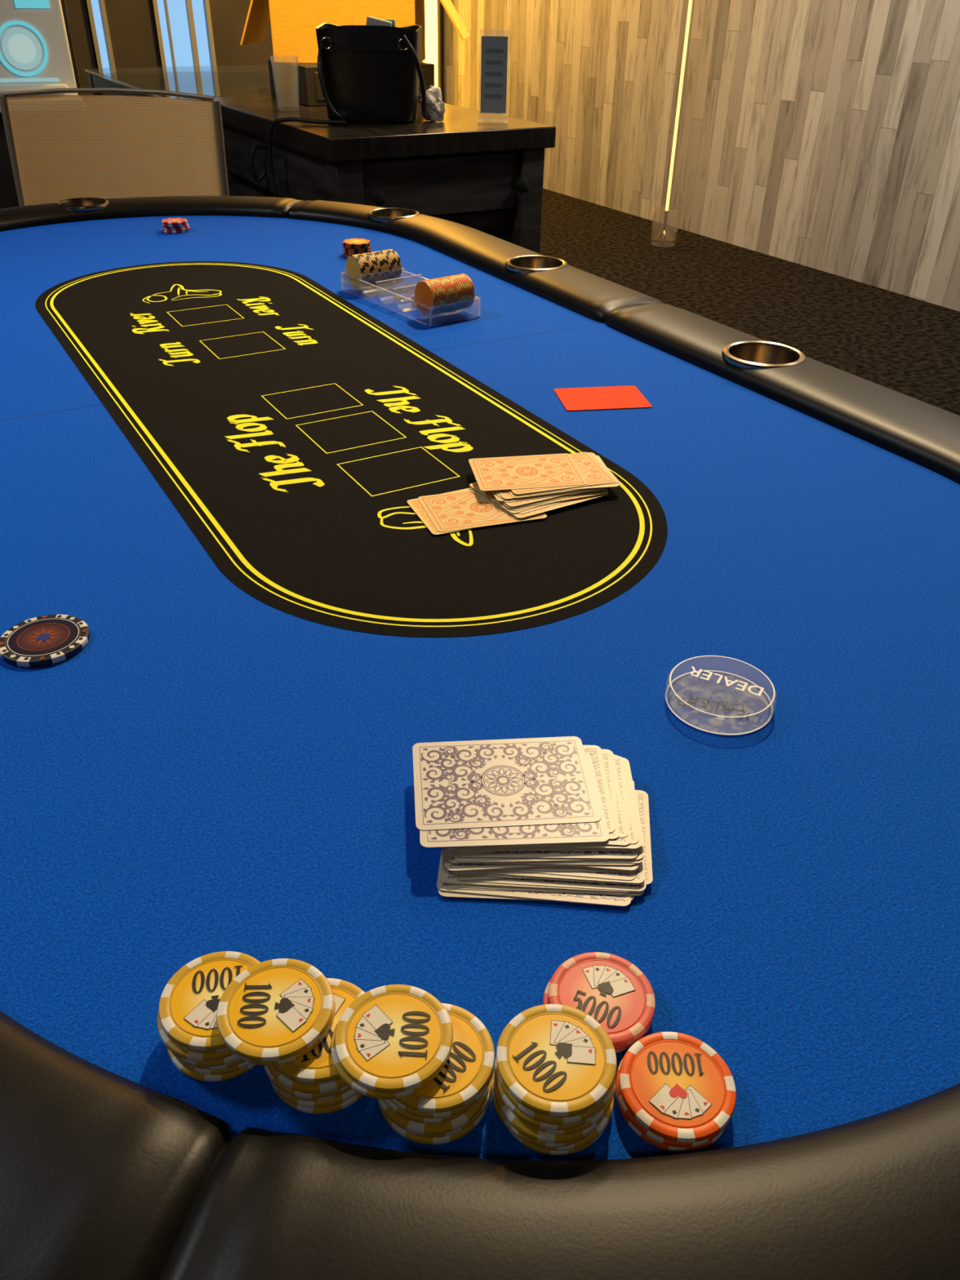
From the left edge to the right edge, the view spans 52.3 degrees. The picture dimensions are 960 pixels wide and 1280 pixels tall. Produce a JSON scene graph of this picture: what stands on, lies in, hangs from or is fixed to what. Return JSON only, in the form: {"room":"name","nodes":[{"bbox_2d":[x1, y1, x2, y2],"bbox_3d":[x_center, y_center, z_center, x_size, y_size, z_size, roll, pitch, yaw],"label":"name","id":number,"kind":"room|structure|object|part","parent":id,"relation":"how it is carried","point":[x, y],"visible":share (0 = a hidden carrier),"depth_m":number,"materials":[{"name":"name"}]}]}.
{"room":"games hall","nodes":[
{"label":"games hall","id":0,"kind":"room"},
{"bbox_2d":[65,0,444,102],"bbox_3d":[-3.016,-3.869,5.105,6.350,2.800,0.100,-17,38,-25],"label":"wall","id":1,"kind":"structure","parent":0,"point":[131,23],"depth_m":5.95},
{"bbox_2d":[85,0,116,73],"bbox_3d":[-2.233,-4.100,5.424,0.100,1.750,0.050,-17,38,-25],"label":"frame","id":2,"kind":"object","parent":1,"relation":"attached to","point":[101,2],"visible":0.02,"depth_m":5.77,"materials":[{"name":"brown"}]},
{"bbox_2d":[151,0,217,71],"bbox_3d":[-1.800,-4.234,5.635,0.340,1.750,0.050,-17,38,-25],"label":"frame","id":3,"kind":"object","parent":1,"relation":"attached to","point":[188,2],"visible":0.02,"depth_m":5.98,"materials":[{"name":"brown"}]},
{"bbox_2d":[421,0,440,88],"bbox_3d":[-0.329,-4.512,6.312,0.140,2.600,0.045,1,34,0],"label":"led light strip","id":4,"kind":"object","parent":1,"relation":"attached to","point":[432,7],"visible":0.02,"depth_m":6.59,"materials":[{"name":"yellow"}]},
{"bbox_2d":[443,0,959,311],"bbox_3d":[2.199,-2.352,3.001,0.100,2.800,9.600,-17,38,-25],"label":"wall","id":5,"kind":"structure","parent":0,"point":[824,135],"depth_m":4.62,"materials":[{"name":"brown wood"}]},
{"bbox_2d":[539,188,959,415],"bbox_3d":[-0.618,-0.286,2.453,6.350,0.100,9.600,-17,38,-25],"label":"floor","id":6,"kind":"structure","parent":0,"point":[904,344],"depth_m":4.14,"materials":[{"name":"carpet"}]},
{"bbox_2d":[0,0,81,208],"bbox_3d":[-2.187,-2.809,4.389,0.620,1.870,0.690,-12,36,-19],"label":"machine","id":7,"kind":"object","parent":6,"relation":"on","point":[37,49],"visible":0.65,"depth_m":4.36,"materials":[{"name":"white"}]},
{"bbox_2d":[0,88,229,206],"bbox_3d":[-0.769,-0.629,2.056,0.457,0.889,0.568,1,34,0],"label":"mesh chair","id":8,"kind":"object","parent":6,"relation":"on","point":[60,148],"visible":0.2,"depth_m":2.06,"materials":[{"name":"beige fabric"}]},
{"bbox_2d":[84,68,271,97],"bbox_3d":[-1.037,-1.958,4.162,0.820,0.748,1.350,-17,38,-25],"label":"display table","id":9,"kind":"object","parent":6,"relation":"on","point":[260,77],"visible":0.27,"depth_m":4.41,"materials":[{"name":"clear glass"}]},
{"bbox_2d":[267,117,346,197],"bbox_3d":[-0.540,-1.054,2.826,0.244,0.774,0.383,8,35,10],"label":"power cable","id":10,"kind":"object","parent":6,"relation":"on","point":[274,122],"visible":0.5,"depth_m":2.76,"materials":[{"name":"black plastic"}]},
{"bbox_2d":[201,95,555,253],"bbox_3d":[-0.377,-1.337,3.258,0.731,0.750,1.138,-17,38,-25],"label":"desk","id":11,"kind":"object","parent":6,"relation":"on","point":[486,174],"visible":0.45,"depth_m":2.79,"materials":[{"name":"brown wood"}]},
{"bbox_2d":[270,54,299,106],"bbox_3d":[-0.593,-1.704,2.994,0.082,0.145,0.082,-17,38,-25],"label":"drinking glass","id":12,"kind":"object","parent":11,"relation":"on","point":[277,55],"visible":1,"depth_m":2.99,"materials":[{"name":"clear glass"}]},
{"bbox_2d":[267,59,434,106],"bbox_3d":[-0.435,-1.898,3.318,0.460,0.110,0.345,-17,38,-25],"label":"case","id":13,"kind":"object","parent":11,"relation":"on","point":[304,88],"visible":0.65,"depth_m":3.19,"materials":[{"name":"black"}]},
{"bbox_2d":[240,0,470,62],"bbox_3d":[-0.402,-2.189,3.233,0.732,0.467,0.418,3,34,2],"label":"wall","id":14,"kind":"structure","parent":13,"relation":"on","point":[294,23],"depth_m":3.13,"materials":[{"name":"orange paint"}]},
{"bbox_2d":[315,16,426,124],"bbox_3d":[-0.303,-1.609,2.763,0.303,0.257,0.186,1,34,0],"label":"handbag","id":15,"kind":"object","parent":11,"relation":"on","point":[371,73],"visible":1,"depth_m":2.72,"materials":[{"name":"black leather"}]},
{"bbox_2d":[419,84,444,121],"bbox_3d":[-0.143,-1.563,2.846,0.071,0.091,0.083,-17,38,-25],"label":"crumpled tissue","id":16,"kind":"object","parent":11,"relation":"on","point":[435,107],"visible":0.92,"depth_m":2.83,"materials":[{"name":"beige paper"}]},
{"bbox_2d":[477,31,508,124],"bbox_3d":[0.040,-1.605,2.790,0.090,0.230,0.060,1,34,0],"label":"sign holder","id":17,"kind":"object","parent":11,"relation":"on","point":[494,56],"visible":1,"depth_m":2.78,"materials":[{"name":"clear plastic"}]},
{"bbox_2d":[0,195,959,1279],"bbox_3d":[-0.215,0.028,1.220,1.066,0.771,1.996,-17,38,-25],"label":"table","id":18,"kind":"object","parent":6,"relation":"on","point":[214,448],"depth_m":0.55,"materials":[{"name":"blue fabric"}]},
{"bbox_2d":[0,614,89,666],"bbox_3d":[-0.269,0.000,0.604,0.053,0.005,0.053,-17,38,-25],"label":"chip","id":19,"kind":"object","parent":18,"relation":"on","point":[49,639],"visible":1,"depth_m":0.60,"materials":[{"name":"black plastic"}]},
{"bbox_2d":[161,217,189,233],"bbox_3d":[-0.492,-0.669,1.578,0.044,0.016,0.042,-17,38,-25],"label":"stack","id":20,"kind":"object","parent":18,"relation":"on","point":[171,225],"visible":1,"depth_m":1.56,"materials":[{"name":"red plastic"}]},
{"bbox_2d":[156,951,260,1081],"bbox_3d":[-0.101,0.144,0.378,0.045,0.023,0.044,-17,38,-25],"label":"stack","id":21,"kind":"object","parent":18,"relation":"on","point":[187,1024],"visible":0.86,"depth_m":0.37,"materials":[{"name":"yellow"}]},
{"bbox_2d":[263,977,364,1114],"bbox_3d":[-0.060,0.152,0.368,0.044,0.023,0.044,-17,38,-25],"label":"stack","id":22,"kind":"object","parent":18,"relation":"on","point":[310,1083],"visible":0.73,"depth_m":0.35,"materials":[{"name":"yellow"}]},
{"bbox_2d":[216,958,335,1065],"bbox_3d":[-0.075,0.137,0.363,0.043,0.007,0.043,-17,38,-25],"label":"chip","id":23,"kind":"object","parent":22,"relation":"on","point":[274,1011],"visible":1,"depth_m":0.36,"materials":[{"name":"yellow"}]},
{"bbox_2d":[342,238,370,257],"bbox_3d":[-0.184,-0.585,1.459,0.042,0.020,0.042,-17,38,-25],"label":"stack","id":24,"kind":"object","parent":18,"relation":"on","point":[351,246],"visible":0.87,"depth_m":1.45,"materials":[{"name":"orange plastic"}]},
{"bbox_2d":[340,248,480,325],"bbox_3d":[-0.091,-0.451,1.239,0.076,0.047,0.204,-23,41,-31],"label":"tray","id":25,"kind":"object","parent":18,"relation":"on","point":[454,292],"visible":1,"depth_m":1.19,"materials":[{"name":"clear acrylic"},{"name":"orange plastic"},{"name":"cream and black plastic"}]},
{"bbox_2d":[377,1003,494,1144],"bbox_3d":[-0.017,0.158,0.360,0.044,0.023,0.045,-17,38,-25],"label":"stack","id":26,"kind":"object","parent":18,"relation":"on","point":[456,1100],"visible":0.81,"depth_m":0.35,"materials":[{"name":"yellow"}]},
{"bbox_2d":[330,984,453,1099],"bbox_3d":[-0.032,0.144,0.353,0.044,0.007,0.043,-17,38,-25],"label":"chip","id":27,"kind":"object","parent":26,"relation":"on","point":[392,1041],"visible":1,"depth_m":0.35,"materials":[{"name":"yellow plastic"}]},
{"bbox_2d":[406,452,620,534],"bbox_3d":[0.027,-0.124,0.791,0.183,0.010,0.107,-17,38,-25],"label":"deck","id":28,"kind":"object","parent":18,"relation":"on","point":[508,489],"visible":1,"depth_m":0.78,"materials":[{"name":"orange"}]},
{"bbox_2d":[412,736,653,906],"bbox_3d":[0.028,0.086,0.473,0.118,0.015,0.103,-2,34,-5],"label":"deck","id":29,"kind":"object","parent":18,"relation":"on","point":[562,819],"visible":1,"depth_m":0.46,"materials":[{"name":"grey paper"}]},
{"bbox_2d":[419,740,602,841],"bbox_3d":[0.013,0.073,0.479,0.084,0.001,0.069,-2,34,-5],"label":"print","id":30,"kind":"object","parent":29,"relation":"on","point":[470,790],"depth_m":0.48},
{"bbox_2d":[491,1004,617,1155],"bbox_3d":[0.027,0.159,0.354,0.045,0.030,0.044,-17,38,-25],"label":"stack","id":31,"kind":"object","parent":18,"relation":"on","point":[553,1080],"visible":1,"depth_m":0.34,"materials":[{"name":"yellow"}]},
{"bbox_2d":[542,951,655,1053],"bbox_3d":[0.048,0.145,0.393,0.044,0.010,0.044,-17,38,-25],"label":"stack","id":32,"kind":"object","parent":18,"relation":"on","point":[608,988],"visible":0.73,"depth_m":0.39,"materials":[{"name":"red plastic"}]},
{"bbox_2d":[554,385,652,411],"bbox_3d":[0.122,-0.242,0.976,0.086,0.001,0.062,-4,34,-8],"label":"card","id":33,"kind":"object","parent":18,"relation":"on","point":[608,397],"visible":1,"depth_m":0.97,"materials":[{"name":"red plastic"}]},
{"bbox_2d":[615,1031,736,1152],"bbox_3d":[0.072,0.166,0.362,0.043,0.010,0.043,-17,38,-25],"label":"stack","id":34,"kind":"object","parent":18,"relation":"on","point":[673,1090],"visible":1,"depth_m":0.36,"materials":[{"name":"orange plastic"}]},
{"bbox_3d":[0.138,0.031,0.562,0.062,0.012,0.062,-17,38,-25],"label":"dealer button","id":35,"kind":"part","parent":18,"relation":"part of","materials":[{"name":"clear plastic"}]},
{"bbox_2d":[650,0,692,239],"bbox_3d":[0.942,-2.952,4.301,0.132,2.299,0.132,-17,38,-25],"label":"floor lamp","id":36,"kind":"object","parent":6,"relation":"on","point":[663,235],"visible":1,"depth_m":4.64,"materials":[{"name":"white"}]}
]}

